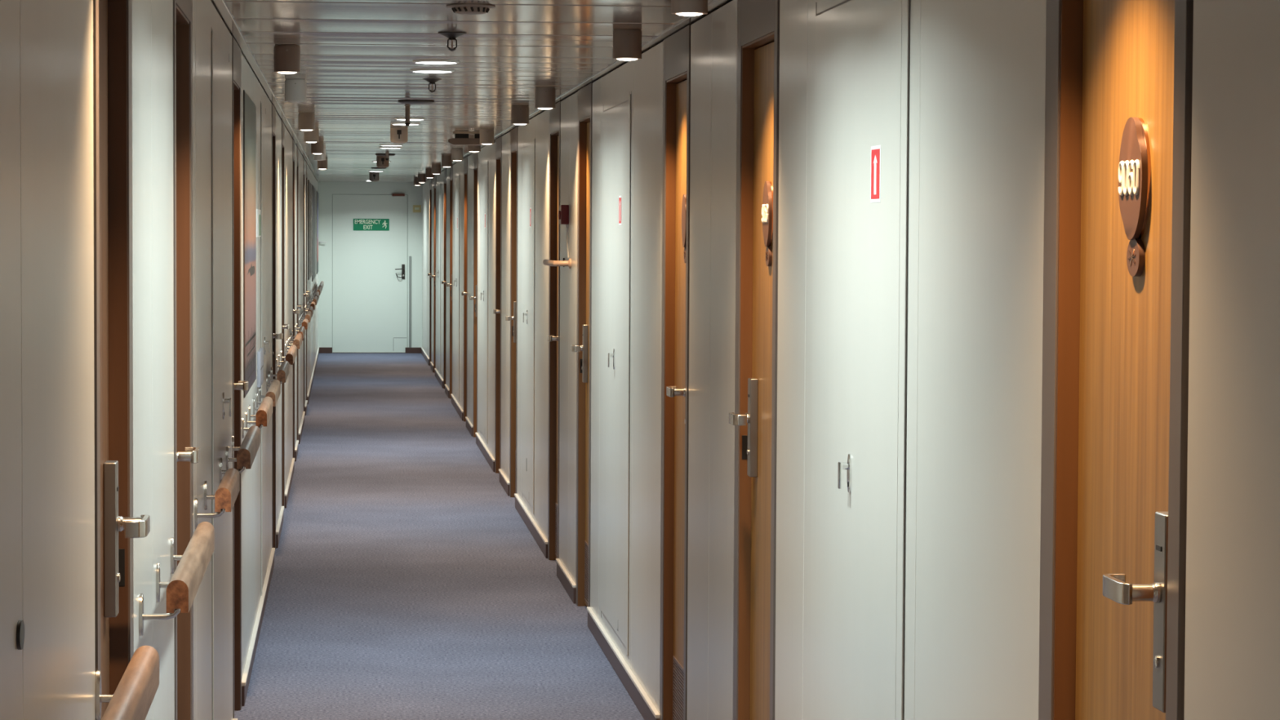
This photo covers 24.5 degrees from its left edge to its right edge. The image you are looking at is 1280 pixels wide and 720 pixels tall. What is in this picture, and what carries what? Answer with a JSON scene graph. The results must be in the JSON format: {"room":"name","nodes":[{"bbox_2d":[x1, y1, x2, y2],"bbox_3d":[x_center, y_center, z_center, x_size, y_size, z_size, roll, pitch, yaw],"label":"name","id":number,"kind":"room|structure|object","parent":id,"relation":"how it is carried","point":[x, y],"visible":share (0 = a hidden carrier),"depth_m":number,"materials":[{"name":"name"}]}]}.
{"room":"ship interior","nodes":[
{"label":"ship interior","id":0,"kind":"room"},
{"bbox_2d":[0,0,318,719],"bbox_3d":[-2.178,-0.301,17.575,0.140,2.230,40.800,0,3,-6],"label":"wall","id":1,"kind":"structure","parent":0,"point":[47,412],"depth_m":3.95,"materials":[{"name":"paint"}]},
{"bbox_2d":[16,620,24,649],"bbox_3d":[-0.660,0.293,3.136,0.004,0.031,0.047,0,3,-6],"label":"keyhole cover","id":2,"kind":"object","parent":1,"relation":"attached to","point":[20,625],"visible":1,"depth_m":3.12,"materials":[{"name":"black plastic"}]},
{"bbox_2d":[93,0,150,719],"bbox_3d":[-0.818,0.305,4.448,0.131,2.190,0.720,0,3,-6],"label":"door","id":3,"kind":"structure","parent":1,"relation":"in","point":[116,526],"depth_m":4.69,"materials":[{"name":"brown paint"}]},
{"bbox_2d":[95,645,159,719],"bbox_3d":[-0.601,0.507,2.950,0.084,0.100,2.440,0,3,-6],"label":"handrail","id":4,"kind":"object","parent":1,"relation":"attached to","point":[133,697],"visible":1,"depth_m":3.90,"materials":[{"name":"brown wood"}]},
{"bbox_2d":[138,521,214,635],"bbox_3d":[-0.849,0.397,5.430,0.084,0.100,0.990,0,3,-6],"label":"handrail","id":5,"kind":"object","parent":1,"relation":"attached to","point":[182,588],"visible":1,"depth_m":5.17,"materials":[{"name":"brown wood"}]},
{"bbox_2d":[173,0,199,719],"bbox_3d":[-1.007,0.221,6.337,0.131,2.190,0.720,0,3,-6],"label":"door","id":6,"kind":"structure","parent":1,"relation":"in","point":[185,455],"depth_m":6.60,"materials":[{"name":"brown paint"}]},
{"bbox_2d":[194,467,239,528],"bbox_3d":[-1.012,0.332,7.056,0.084,0.100,0.560,0,3,-6],"label":"handrail","id":7,"kind":"object","parent":1,"relation":"attached to","point":[226,494],"visible":0.96,"depth_m":6.82,"materials":[{"name":"brown wood"}]},
{"bbox_2d":[211,31,231,719],"bbox_3d":[-1.161,0.135,8.259,0.027,2.050,1.173,0,3,-6],"label":"door","id":8,"kind":"structure","parent":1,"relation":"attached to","point":[220,65],"depth_m":8.19,"materials":[{"name":"grey metal"}]},
{"bbox_2d":[231,36,248,718],"bbox_3d":[-1.319,0.082,9.448,0.131,2.190,0.720,0,3,-6],"label":"door","id":9,"kind":"structure","parent":1,"relation":"in","point":[237,384],"depth_m":9.71,"materials":[{"name":"brown paint"}]},
{"bbox_2d":[219,425,260,483],"bbox_3d":[-1.155,0.271,8.523,0.084,0.100,0.950,0,3,-6],"label":"handrail","id":10,"kind":"object","parent":1,"relation":"attached to","point":[246,453],"visible":0.94,"depth_m":8.29,"materials":[{"name":"brown wood"}]},
{"bbox_2d":[243,89,256,397],"bbox_3d":[-1.414,-0.423,10.679,0.005,1.050,1.270,0,3,-6],"label":"wall picture","id":11,"kind":"object","parent":1,"relation":"attached to","point":[249,107],"visible":0.96,"depth_m":10.44,"materials":[{"name":"multicoloured paper"}]},
{"bbox_2d":[241,396,272,438],"bbox_3d":[-1.335,0.200,10.287,0.084,0.100,0.800,0,3,-6],"label":"handrail","id":12,"kind":"object","parent":1,"relation":"attached to","point":[263,415],"visible":0.94,"depth_m":9.96,"materials":[{"name":"brown wood"}]},
{"bbox_2d":[256,208,261,237],"bbox_3d":[-1.524,-0.547,11.764,0.003,0.110,0.540,0,3,-6],"label":"notice","id":13,"kind":"object","parent":1,"relation":"attached to","point":[258,211],"visible":0.93,"depth_m":11.68,"materials":[{"name":"white paper"}]},
{"bbox_2d":[257,347,263,387],"bbox_3d":[-1.530,0.029,11.870,0.012,0.140,0.440,0,3,-6],"label":"wall box","id":14,"kind":"object","parent":1,"relation":"attached to","point":[260,353],"visible":1,"depth_m":11.71,"materials":[{"name":"grey"}]},
{"bbox_2d":[260,103,270,595],"bbox_3d":[-1.586,-0.054,12.499,0.027,2.050,0.743,0,3,-6],"label":"hatch","id":15,"kind":"object","parent":1,"relation":"attached to","point":[263,117],"visible":0.96,"depth_m":12.38,"materials":[{"name":"grey metal"}]},
{"bbox_2d":[212,0,319,182],"bbox_3d":[-2.089,-1.383,17.535,0.028,0.011,40.600,0,3,-6],"label":"trim","id":16,"kind":"structure","parent":1,"relation":"attached to","point":[221,6],"depth_m":10.60,"materials":[{"name":"beige paint"}]},
{"bbox_2d":[253,379,280,414],"bbox_3d":[-1.460,0.149,11.530,0.084,0.100,0.900,0,3,-6],"label":"handrail","id":17,"kind":"object","parent":1,"relation":"attached to","point":[273,392],"visible":0.8,"depth_m":11.38,"materials":[{"name":"brown wood"}]},
{"bbox_2d":[232,346,319,719],"bbox_3d":[-2.106,0.773,17.630,0.016,0.081,40.592,0,3,-6],"label":"baseboard","id":18,"kind":"structure","parent":1,"relation":"attached to","point":[256,630],"depth_m":12.82,"materials":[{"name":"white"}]},
{"bbox_2d":[271,103,283,550],"bbox_3d":[-1.807,-0.136,14.329,0.131,2.190,0.720,0,3,-6],"label":"door","id":19,"kind":"structure","parent":1,"relation":"in","point":[275,336],"depth_m":14.59,"materials":[{"name":"brown paint"}]},
{"bbox_2d":[266,360,289,391],"bbox_3d":[-1.647,0.073,13.404,0.084,0.100,0.930,0,3,-6],"label":"handrail","id":20,"kind":"object","parent":1,"relation":"attached to","point":[282,375],"visible":0.89,"depth_m":13.10,"materials":[{"name":"brown wood"}]},
{"bbox_2d":[281,120,289,509],"bbox_3d":[-2.018,-0.230,16.436,0.131,2.190,0.720,0,3,-6],"label":"door","id":21,"kind":"structure","parent":1,"relation":"in","point":[284,326],"depth_m":16.71,"materials":[{"name":"brown paint"}]},
{"bbox_2d":[275,344,296,373],"bbox_3d":[-1.846,-0.008,15.383,0.084,0.100,1.150,0,3,-6],"label":"handrail","id":22,"kind":"object","parent":1,"relation":"attached to","point":[291,356],"visible":0.88,"depth_m":15.00,"materials":[{"name":"brown wood"}]},
{"bbox_2d":[284,333,302,356],"bbox_3d":[-2.055,-0.092,17.471,0.084,0.100,1.050,0,3,-6],"label":"handrail","id":23,"kind":"object","parent":1,"relation":"attached to","point":[297,341],"visible":0.81,"depth_m":17.12,"materials":[{"name":"brown wood"}]},
{"bbox_2d":[292,138,300,457],"bbox_3d":[-2.357,-0.381,19.816,0.131,2.190,0.720,0,3,-6],"label":"door","id":24,"kind":"structure","parent":1,"relation":"in","point":[294,312],"depth_m":20.07,"materials":[{"name":"brown paint"}]},
{"bbox_2d":[289,326,305,346],"bbox_3d":[-2.192,-0.149,18.837,0.084,0.100,1.000,0,3,-6],"label":"handrail","id":25,"kind":"object","parent":1,"relation":"attached to","point":[302,330],"visible":0.64,"depth_m":18.81,"materials":[{"name":"brown wood"}]},
{"bbox_2d":[296,146,302,444],"bbox_3d":[-2.521,-0.454,21.456,0.131,2.190,0.720,0,3,-6],"label":"door","id":26,"kind":"structure","parent":1,"relation":"in","point":[298,305],"depth_m":21.71,"materials":[{"name":"brown paint"}]},
{"bbox_2d":[294,318,308,335],"bbox_3d":[-2.373,-0.230,20.652,0.084,0.100,0.650,0,3,-6],"label":"handrail","id":27,"kind":"object","parent":1,"relation":"attached to","point":[305,322],"visible":0.8,"depth_m":20.37,"materials":[{"name":"brown wood"}]},
{"bbox_2d":[298,311,311,327],"bbox_3d":[-2.552,-0.310,22.441,0.084,0.100,1.050,0,3,-6],"label":"handrail","id":28,"kind":"object","parent":1,"relation":"attached to","point":[308,315],"visible":0.79,"depth_m":22.31,"materials":[{"name":"brown wood"}]},
{"bbox_2d":[303,158,309,411],"bbox_3d":[-2.854,-0.602,24.786,0.131,2.190,0.720,0,3,-6],"label":"door","id":29,"kind":"structure","parent":1,"relation":"in","point":[304,295],"depth_m":25.06,"materials":[{"name":"brown paint"}]},
{"bbox_2d":[301,306,313,319],"bbox_3d":[-2.689,-0.371,23.808,0.084,0.100,1.000,0,3,-6],"label":"handrail","id":30,"kind":"object","parent":1,"relation":"attached to","point":[310,308],"visible":0.66,"depth_m":23.79,"materials":[{"name":"brown wood"}]},
{"bbox_2d":[306,162,311,399],"bbox_3d":[-3.014,-0.673,26.377,0.131,2.190,0.720,0,3,-6],"label":"door","id":31,"kind":"structure","parent":1,"relation":"in","point":[307,291],"depth_m":26.65,"materials":[{"name":"brown paint"}]},
{"bbox_2d":[307,180,311,279],"bbox_3d":[-3.231,-1.274,28.844,0.008,0.930,2.900,0,3,-6],"label":"wall picture","id":32,"kind":"object","parent":1,"relation":"attached to","point":[309,184],"visible":1,"depth_m":28.19,"materials":[{"name":"grey metal"}]},
{"bbox_2d":[306,295,317,308],"bbox_3d":[-3.057,-0.535,27.486,0.084,0.100,1.300,0,3,-6],"label":"handrail","id":33,"kind":"object","parent":1,"relation":"attached to","point":[315,298],"visible":0.76,"depth_m":27.15,"materials":[{"name":"brown wood"}]},
{"bbox_2d":[311,185,315,281],"bbox_3d":[-3.580,-1.394,32.324,0.008,1.000,3.500,0,3,-6],"label":"wall picture","id":34,"kind":"object","parent":1,"relation":"attached to","point":[313,190],"visible":0.93,"depth_m":31.86,"materials":[{"name":"grey metal"}]},
{"bbox_2d":[316,191,318,274],"bbox_3d":[-3.998,-1.580,36.499,0.008,1.000,1.900,0,3,-6],"label":"wall picture","id":35,"kind":"object","parent":1,"relation":"attached to","point":[317,191],"visible":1,"depth_m":35.59,"materials":[{"name":"grey metal"}]},
{"bbox_2d":[318,181,422,347],"bbox_3d":[-3.474,-1.194,37.897,1.630,2.310,0.140,0,3,-6],"label":"wall","id":36,"kind":"structure","parent":0,"point":[326,188],"depth_m":37.81,"materials":[{"name":"white paint"}]},
{"bbox_2d":[332,193,407,353],"bbox_3d":[-3.471,-1.113,37.846,0.967,2.052,0.149,0,3,-6],"label":"door","id":37,"kind":"structure","parent":36,"relation":"in","point":[370,267],"depth_m":37.84,"materials":[{"name":"white paint"}]},
{"bbox_2d":[353,218,389,231],"bbox_3d":[-3.452,-1.739,37.813,0.460,0.152,0.007,0,3,-6],"label":"exit sign","id":38,"kind":"object","parent":37,"relation":"attached to","point":[383,224],"visible":1,"depth_m":37.81,"materials":[{"name":"teal plastic"}]},
{"bbox_2d":[319,347,421,353],"bbox_3d":[-3.471,-0.124,37.868,1.306,0.075,0.012,0,3,-6],"label":"baseboard","id":39,"kind":"structure","parent":36,"relation":"attached to","point":[322,350],"depth_m":37.91,"materials":[{"name":"brown"}]},
{"bbox_2d":[408,256,411,347],"bbox_3d":[-2.958,-0.749,37.892,0.028,1.174,0.012,0,3,-6],"label":"guard","id":40,"kind":"object","parent":36,"relation":"attached to","point":[410,257],"visible":1,"depth_m":37.88,"materials":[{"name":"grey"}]},
{"bbox_2d":[413,204,421,212],"bbox_3d":[-2.867,-1.945,37.852,0.104,0.096,0.004,0,3,-6],"label":"notice","id":41,"kind":"object","parent":36,"relation":"attached to","point":[416,208],"visible":1,"depth_m":37.85,"materials":[{"name":"yellow paper"}]},
{"bbox_2d":[234,353,644,719],"bbox_3d":[-1.452,0.839,17.698,1.630,0.050,40.800,0,3,-6],"label":"floor","id":42,"kind":"structure","parent":0,"point":[407,583],"depth_m":13.26,"materials":[{"name":"carpet"}]},
{"bbox_2d":[210,0,732,182],"bbox_3d":[-1.441,-1.413,17.599,1.630,0.063,40.800,0,3,-6],"label":"ceiling","id":43,"kind":"structure","parent":0,"point":[357,56],"depth_m":10.33,"materials":[{"name":"beige paint"}]},
{"bbox_2d":[273,44,300,74],"bbox_3d":[-1.159,-0.986,9.668,0.087,0.094,0.087,0,3,-6],"label":"recessed light","id":44,"kind":"object","parent":43,"relation":"in","point":[286,58],"visible":1,"depth_m":9.63,"materials":[{"name":"beige paint"}]},
{"bbox_2d":[284,79,306,102],"bbox_3d":[-1.391,-1.085,11.884,0.087,0.094,0.087,0,3,-6],"label":"recessed light","id":45,"kind":"object","parent":43,"relation":"in","point":[295,89],"visible":1,"depth_m":11.85,"materials":[{"name":"white metal"}]},
{"bbox_2d":[297,112,315,130],"bbox_3d":[-1.734,-1.238,15.314,0.087,0.094,0.087,0,3,-6],"label":"recessed light","id":46,"kind":"object","parent":43,"relation":"in","point":[306,121],"visible":1,"depth_m":15.28,"materials":[{"name":"beige paint"}]},
{"bbox_2d":[303,127,319,142],"bbox_3d":[-1.948,-1.333,17.451,0.087,0.094,0.087,0,3,-6],"label":"recessed light","id":47,"kind":"object","parent":43,"relation":"in","point":[309,136],"visible":0.82,"depth_m":17.42,"materials":[{"name":"beige paint"}]},
{"bbox_2d":[311,140,324,154],"bbox_3d":[-2.207,-1.453,20.136,0.087,0.094,0.087,0,3,-6],"label":"recessed light","id":48,"kind":"object","parent":43,"relation":"in","point":[317,148],"visible":0.89,"depth_m":20.10,"materials":[{"name":"beige paint"}]},
{"bbox_2d":[314,148,325,160],"bbox_3d":[-2.396,-1.538,22.024,0.087,0.094,0.087,0,3,-6],"label":"recessed light","id":49,"kind":"object","parent":43,"relation":"in","point":[322,157],"visible":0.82,"depth_m":21.99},
{"bbox_2d":[317,159,327,169],"bbox_3d":[-2.729,-1.684,25.304,0.087,0.094,0.087,0,3,-6],"label":"recessed light","id":50,"kind":"object","parent":43,"relation":"in","point":[322,165],"visible":0.84,"depth_m":25.27,"materials":[{"name":"beige paint"}]},
{"bbox_2d":[368,173,378,182],"bbox_3d":[-2.863,-1.967,31.715,0.104,0.094,0.107,0,3,-6],"label":"canister","id":51,"kind":"object","parent":43,"relation":"attached to","point":[374,177],"visible":1,"depth_m":31.68,"materials":[{"name":"beige paint"}]},
{"bbox_2d":[376,156,389,168],"bbox_3d":[-2.137,-1.643,24.459,0.104,0.094,0.107,0,3,-6],"label":"canister","id":52,"kind":"object","parent":43,"relation":"attached to","point":[381,162],"visible":0.98,"depth_m":24.42,"materials":[{"name":"beige paint"}]},
{"bbox_2d":[390,128,408,143],"bbox_3d":[-1.432,-1.333,17.501,0.104,0.094,0.107,0,3,-6],"label":"canister","id":53,"kind":"object","parent":43,"relation":"attached to","point":[397,135],"visible":1,"depth_m":17.46,"materials":[{"name":"beige paint"}]},
{"bbox_2d":[404,105,410,126],"bbox_3d":[-1.127,-1.184,14.270,0.032,0.103,0.032,0,3,-6],"label":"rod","id":54,"kind":"object","parent":43,"relation":"hanging from","point":[406,107],"visible":1,"depth_m":14.26,"materials":[{"name":"beige paint"}]},
{"bbox_2d":[394,117,425,120],"bbox_3d":[-1.246,-1.305,15.963,0.168,0.010,0.168,0,3,-6],"label":"recessed light","id":55,"kind":"object","parent":43,"relation":"in","point":[397,118],"visible":0.84,"depth_m":15.91,"materials":[{"name":"white plastic"}]},
{"bbox_2d":[398,100,434,103],"bbox_3d":[-1.047,-1.207,13.774,0.170,0.013,0.170,0,3,-6],"label":"ceiling disc","id":56,"kind":"object","parent":43,"relation":"attached to","point":[399,101],"visible":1,"depth_m":13.71,"materials":[{"name":"grey metal"}]},
{"bbox_2d":[417,174,426,182],"bbox_3d":[-2.406,-1.998,32.465,0.087,0.094,0.087,0,3,-6],"label":"recessed light","id":57,"kind":"object","parent":43,"relation":"in","point":[421,178],"visible":0.97,"depth_m":32.43,"materials":[{"name":"beige paint"}]},
{"bbox_2d":[425,168,434,177],"bbox_3d":[-2.097,-1.861,29.384,0.087,0.094,0.087,0,3,-6],"label":"recessed light","id":58,"kind":"object","parent":43,"relation":"in","point":[428,174],"visible":0.92,"depth_m":29.34,"materials":[{"name":"beige paint"}]},
{"bbox_2d":[422,78,441,92],"bbox_3d":[-0.828,-1.095,11.739,0.080,0.056,0.080,0,3,-6],"label":"sprinkler","id":59,"kind":"object","parent":43,"relation":"attached to","point":[432,81],"visible":1,"depth_m":11.73,"materials":[{"name":"grey metal"}]},
{"bbox_2d":[409,68,454,73],"bbox_3d":[-0.782,-1.088,11.090,0.168,0.010,0.168,0,3,-6],"label":"recessed light","id":60,"kind":"object","parent":43,"relation":"in","point":[420,70],"visible":1,"depth_m":11.04,"materials":[{"name":"white plastic"}]},
{"bbox_2d":[414,71,451,73],"bbox_3d":[-0.782,-1.087,11.090,0.144,0.009,0.144,0,3,-6],"label":"diffuser","id":61,"kind":"object","parent":60,"relation":"attached to","point":[429,72],"depth_m":11.07,"materials":[{"name":"white plastic"}]},
{"bbox_2d":[412,59,459,64],"bbox_3d":[-0.727,-1.061,10.493,0.168,0.010,0.168,0,3,-6],"label":"recessed light","id":62,"kind":"object","parent":43,"relation":"in","point":[421,61],"visible":1,"depth_m":10.44,"materials":[{"name":"white"}]},
{"bbox_2d":[417,62,456,64],"bbox_3d":[-0.727,-1.061,10.493,0.144,0.009,0.144,0,3,-6],"label":"diffuser","id":63,"kind":"object","parent":62,"relation":"attached to","point":[428,63],"depth_m":10.47,"materials":[{"name":"white plastic"}]},
{"bbox_2d":[431,164,440,174],"bbox_3d":[-1.891,-1.769,27.326,0.087,0.094,0.087,0,3,-6],"label":"recessed light","id":64,"kind":"object","parent":43,"relation":"in","point":[436,168],"visible":1,"depth_m":27.29,"materials":[{"name":"beige paint"}]},
{"bbox_2d":[441,155,452,167],"bbox_3d":[-1.589,-1.630,24.204,0.087,0.094,0.087,0,3,-6],"label":"recessed light","id":65,"kind":"object","parent":43,"relation":"in","point":[446,162],"visible":0.96,"depth_m":24.17,"materials":[{"name":"beige paint"}]},
{"bbox_2d":[437,31,466,51],"bbox_3d":[-0.575,-0.973,9.003,0.088,0.056,0.088,0,3,-6],"label":"sprinkler","id":66,"kind":"object","parent":43,"relation":"attached to","point":[451,36],"visible":1,"depth_m":8.99,"materials":[{"name":"grey metal"}]},
{"bbox_2d":[451,148,462,160],"bbox_3d":[-1.361,-1.528,21.927,0.087,0.094,0.087,0,3,-6],"label":"recessed light","id":67,"kind":"object","parent":43,"relation":"in","point":[456,153],"visible":1,"depth_m":21.89,"materials":[{"name":"beige paint"}]},
{"bbox_2d":[445,4,495,14],"bbox_3d":[-0.455,-0.941,7.910,0.132,0.022,0.132,0,3,-6],"label":"ceiling vent","id":68,"kind":"object","parent":43,"relation":"in","point":[464,9],"visible":1,"depth_m":7.87,"materials":[{"name":"white metal"}]},
{"bbox_2d":[447,132,495,145],"bbox_3d":[-1.042,-1.369,18.194,0.290,0.080,0.150,0,3,-6],"label":"fixture","id":69,"kind":"object","parent":43,"relation":"attached to","point":[460,138],"visible":0.69,"depth_m":18.12,"materials":[{"name":"beige paint"}]},
{"bbox_2d":[447,137,495,145],"bbox_3d":[-1.042,-1.349,18.195,0.290,0.040,0.150,0,3,-6],"label":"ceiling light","id":70,"kind":"object","parent":69,"relation":"on","point":[454,141],"depth_m":18.12,"materials":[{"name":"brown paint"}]},
{"bbox_2d":[467,145,480,152],"bbox_3d":[-1.092,-1.415,19.394,0.087,0.094,0.087,0,3,-6],"label":"recessed light","id":71,"kind":"object","parent":43,"relation":"in","point":[473,148],"visible":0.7,"depth_m":19.36,"materials":[{"name":"beige paint"}]},
{"bbox_2d":[480,128,493,144],"bbox_3d":[-0.918,-1.337,17.654,0.087,0.094,0.087,0,3,-6],"label":"recessed light","id":72,"kind":"object","parent":43,"relation":"in","point":[486,135],"visible":1,"depth_m":17.62,"materials":[{"name":"beige paint"}]},
{"bbox_2d":[511,106,528,124],"bbox_3d":[-0.583,-1.188,14.305,0.087,0.094,0.087,0,3,-6],"label":"recessed light","id":73,"kind":"object","parent":43,"relation":"in","point":[519,114],"visible":1,"depth_m":14.27,"materials":[{"name":"beige paint"}]},
{"bbox_2d":[534,87,555,109],"bbox_3d":[-0.401,-1.105,12.435,0.087,0.094,0.087,0,3,-6],"label":"recessed light","id":74,"kind":"object","parent":43,"relation":"in","point":[544,97],"visible":1,"depth_m":12.40,"materials":[{"name":"beige paint"}]},
{"bbox_2d":[613,29,641,61],"bbox_3d":[-0.038,-0.943,8.817,0.087,0.094,0.087,0,3,-6],"label":"recessed light","id":75,"kind":"object","parent":43,"relation":"in","point":[627,43],"visible":1,"depth_m":8.78,"materials":[{"name":"beige paint"}]},
{"bbox_2d":[671,0,707,16],"bbox_3d":[0.117,-0.861,6.965,0.087,0.094,0.087,0,3,-6],"label":"recessed light","id":76,"kind":"object","parent":43,"relation":"in","point":[681,7],"visible":1,"depth_m":6.93,"materials":[{"name":"beige paint"}]},
{"bbox_2d":[422,0,1279,719],"bbox_3d":[-0.715,-0.300,17.721,0.140,2.230,40.800,0,3,-6],"label":"wall","id":77,"kind":"structure","parent":0,"point":[977,83],"depth_m":4.87,"materials":[{"name":"paint"}]},
{"bbox_2d":[427,177,431,365],"bbox_3d":[-2.401,-1.011,34.108,0.131,2.190,0.720,0,3,-6],"label":"door","id":78,"kind":"structure","parent":77,"relation":"in","point":[429,274],"depth_m":34.38,"materials":[{"name":"brown paint"}]},
{"bbox_2d":[431,175,435,373],"bbox_3d":[-2.239,-0.939,32.488,0.131,2.190,0.720,0,3,-6],"label":"door","id":79,"kind":"structure","parent":77,"relation":"in","point":[433,276],"depth_m":32.76,"materials":[{"name":"brown paint"}]},
{"bbox_2d":[436,185,440,373],"bbox_3d":[-2.123,-0.868,30.954,0.027,1.975,0.973,0,3,-6],"label":"hatch","id":80,"kind":"object","parent":77,"relation":"attached to","point":[438,273],"visible":1,"depth_m":30.77,"materials":[{"name":"grey metal"}]},
{"bbox_2d":[441,168,446,388],"bbox_3d":[-1.908,-0.792,29.188,0.131,2.190,0.720,0,3,-6],"label":"door","id":81,"kind":"structure","parent":77,"relation":"in","point":[444,282],"depth_m":29.45,"materials":[{"name":"brown paint"}]},
{"bbox_2d":[446,164,453,398],"bbox_3d":[-1.739,-0.717,27.498,0.131,2.190,0.720,0,3,-6],"label":"door","id":82,"kind":"structure","parent":77,"relation":"in","point":[450,285],"depth_m":27.76,"materials":[{"name":"brown paint"}]},
{"bbox_2d":[453,174,459,400],"bbox_3d":[-1.631,-0.649,26.033,0.027,1.975,1.073,0,3,-6],"label":"hatch","id":83,"kind":"object","parent":77,"relation":"attached to","point":[456,282],"visible":1,"depth_m":26.02,"materials":[{"name":"grey metal"}]},
{"bbox_2d":[461,155,467,421],"bbox_3d":[-1.409,-0.569,24.198,0.131,2.190,0.720,0,3,-6],"label":"door","id":84,"kind":"structure","parent":77,"relation":"in","point":[464,293],"depth_m":24.47,"materials":[{"name":"brown paint"}]},
{"bbox_2d":[469,151,478,437],"bbox_3d":[-1.224,-0.487,22.359,0.131,2.190,0.720,0,3,-6],"label":"door","id":85,"kind":"structure","parent":77,"relation":"in","point":[474,297],"depth_m":22.62,"materials":[{"name":"brown paint"}]},
{"bbox_2d":[480,161,488,443],"bbox_3d":[-1.118,-0.420,20.914,0.027,1.975,1.073,0,3,-6],"label":"hatch","id":86,"kind":"object","parent":77,"relation":"attached to","point":[484,169],"visible":1,"depth_m":20.84,"materials":[{"name":"grey metal"}]},
{"bbox_2d":[493,136,502,473],"bbox_3d":[-0.890,-0.338,19.019,0.131,2.190,0.720,0,3,-6],"label":"door","id":87,"kind":"structure","parent":77,"relation":"in","point":[497,311],"depth_m":19.29,"materials":[{"name":"brown paint"}]},
{"bbox_2d":[505,126,518,497],"bbox_3d":[-0.716,-0.261,17.279,0.131,2.190,0.720,0,3,-6],"label":"door","id":88,"kind":"structure","parent":77,"relation":"in","point":[513,317],"depth_m":17.55,"materials":[{"name":"brown paint"}]},
{"bbox_2d":[521,139,535,513],"bbox_3d":[-0.614,-0.196,15.879,0.027,1.975,1.023,0,3,-6],"label":"hatch","id":89,"kind":"object","parent":77,"relation":"attached to","point":[529,151],"visible":1,"depth_m":15.83,"materials":[{"name":"grey metal"}]},
{"bbox_2d":[421,346,659,719],"bbox_3d":[-0.797,0.773,17.761,0.016,0.081,40.592,0,3,-6],"label":"baseboard","id":90,"kind":"structure","parent":77,"relation":"attached to","point":[644,704],"depth_m":12.61,"materials":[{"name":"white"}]},
{"bbox_2d":[547,101,560,559],"bbox_3d":[-0.382,-0.112,13.939,0.131,2.190,0.720,0,3,-6],"label":"door","id":91,"kind":"structure","parent":77,"relation":"in","point":[553,337],"depth_m":14.21,"materials":[{"name":"brown paint"}]},
{"bbox_2d":[555,502,557,557],"bbox_3d":[-0.383,0.826,13.979,0.004,0.254,0.495,0,3,-6],"label":"vent grille","id":92,"kind":"object","parent":91,"relation":"attached to","point":[556,504],"depth_m":14.16,"materials":[{"name":"brown"}]},
{"bbox_2d":[542,257,571,268],"bbox_3d":[-0.373,-0.434,13.141,0.093,0.044,0.522,0,3,-6],"label":"grab bar","id":93,"kind":"object","parent":77,"relation":"attached to","point":[562,263],"visible":1,"depth_m":12.90,"materials":[{"name":"beige wood"}]},
{"bbox_2d":[558,204,568,226],"bbox_3d":[-0.341,-0.639,13.066,0.044,0.099,0.090,0,3,-6],"label":"alarm box","id":94,"kind":"object","parent":77,"relation":"attached to","point":[563,214],"visible":1,"depth_m":13.02,"materials":[{"name":"red plastic"}]},
{"bbox_2d":[426,0,728,180],"bbox_3d":[-0.793,-1.383,17.665,0.028,0.011,40.600,0,3,-6],"label":"trim","id":95,"kind":"structure","parent":77,"relation":"attached to","point":[715,3],"depth_m":10.48,"materials":[{"name":"beige paint"}]},
{"bbox_2d":[570,82,592,606],"bbox_3d":[-0.207,-0.034,12.200,0.131,2.190,0.720,0,3,-6],"label":"door","id":96,"kind":"structure","parent":77,"relation":"in","point":[583,348],"depth_m":12.45,"materials":[{"name":"brown paint"}]},
{"bbox_2d":[584,540,588,605],"bbox_3d":[-0.209,0.903,12.240,0.004,0.254,0.495,0,3,-6],"label":"vent grille","id":97,"kind":"object","parent":96,"relation":"attached to","point":[586,542],"depth_m":12.39,"materials":[{"name":"brown"}]},
{"bbox_2d":[600,93,631,656],"bbox_3d":[-0.103,0.032,10.775,0.027,1.975,1.113,0,3,-6],"label":"locker door","id":98,"kind":"structure","parent":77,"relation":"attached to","point":[616,120],"depth_m":10.72,"materials":[{"name":"grey metal"}]},
{"bbox_2d":[618,195,622,225],"bbox_3d":[-0.071,-0.536,10.552,0.001,0.105,0.100,0,3,-6],"label":"sticker","id":99,"kind":"object","parent":98,"relation":"attached to","point":[620,197],"visible":1,"depth_m":10.55,"materials":[{"name":"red plastic"}]},
{"bbox_2d":[659,24,691,719],"bbox_3d":[0.129,0.116,8.840,0.131,2.190,0.720,0,3,-6],"label":"door","id":100,"kind":"structure","parent":77,"relation":"in","point":[676,47],"depth_m":9.04,"materials":[{"name":"brown paint"}]},
{"bbox_2d":[672,655,684,719],"bbox_3d":[0.128,1.053,8.880,0.004,0.254,0.495,0,3,-6],"label":"vent grille","id":101,"kind":"object","parent":100,"relation":"attached to","point":[677,660],"depth_m":8.99,"materials":[{"name":"brown"}]},
{"bbox_2d":[728,0,779,719],"bbox_3d":[0.302,0.193,7.110,0.131,2.190,0.720,0,3,-6],"label":"door","id":102,"kind":"structure","parent":77,"relation":"in","point":[754,419],"depth_m":7.26,"materials":[{"name":"brown paint"}]},
{"bbox_2d":[809,0,910,719],"bbox_3d":[0.404,0.258,5.710,0.027,1.975,1.043,0,3,-6],"label":"locker door","id":103,"kind":"structure","parent":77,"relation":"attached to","point":[862,47],"depth_m":5.65,"materials":[{"name":"grey metal"}]},
{"bbox_2d":[870,145,880,202],"bbox_3d":[0.437,-0.345,5.470,0.001,0.105,0.100,0,3,-6],"label":"sticker","id":104,"kind":"object","parent":103,"relation":"attached to","point":[875,190],"visible":1,"depth_m":5.46,"materials":[{"name":"red plastic"}]},
{"bbox_2d":[1038,0,1193,719],"bbox_3d":[0.630,0.340,3.830,0.131,2.190,0.720,0,3,-6],"label":"door","id":105,"kind":"structure","parent":77,"relation":"in","point":[1118,91],"depth_m":3.88,"materials":[{"name":"brown paint"}]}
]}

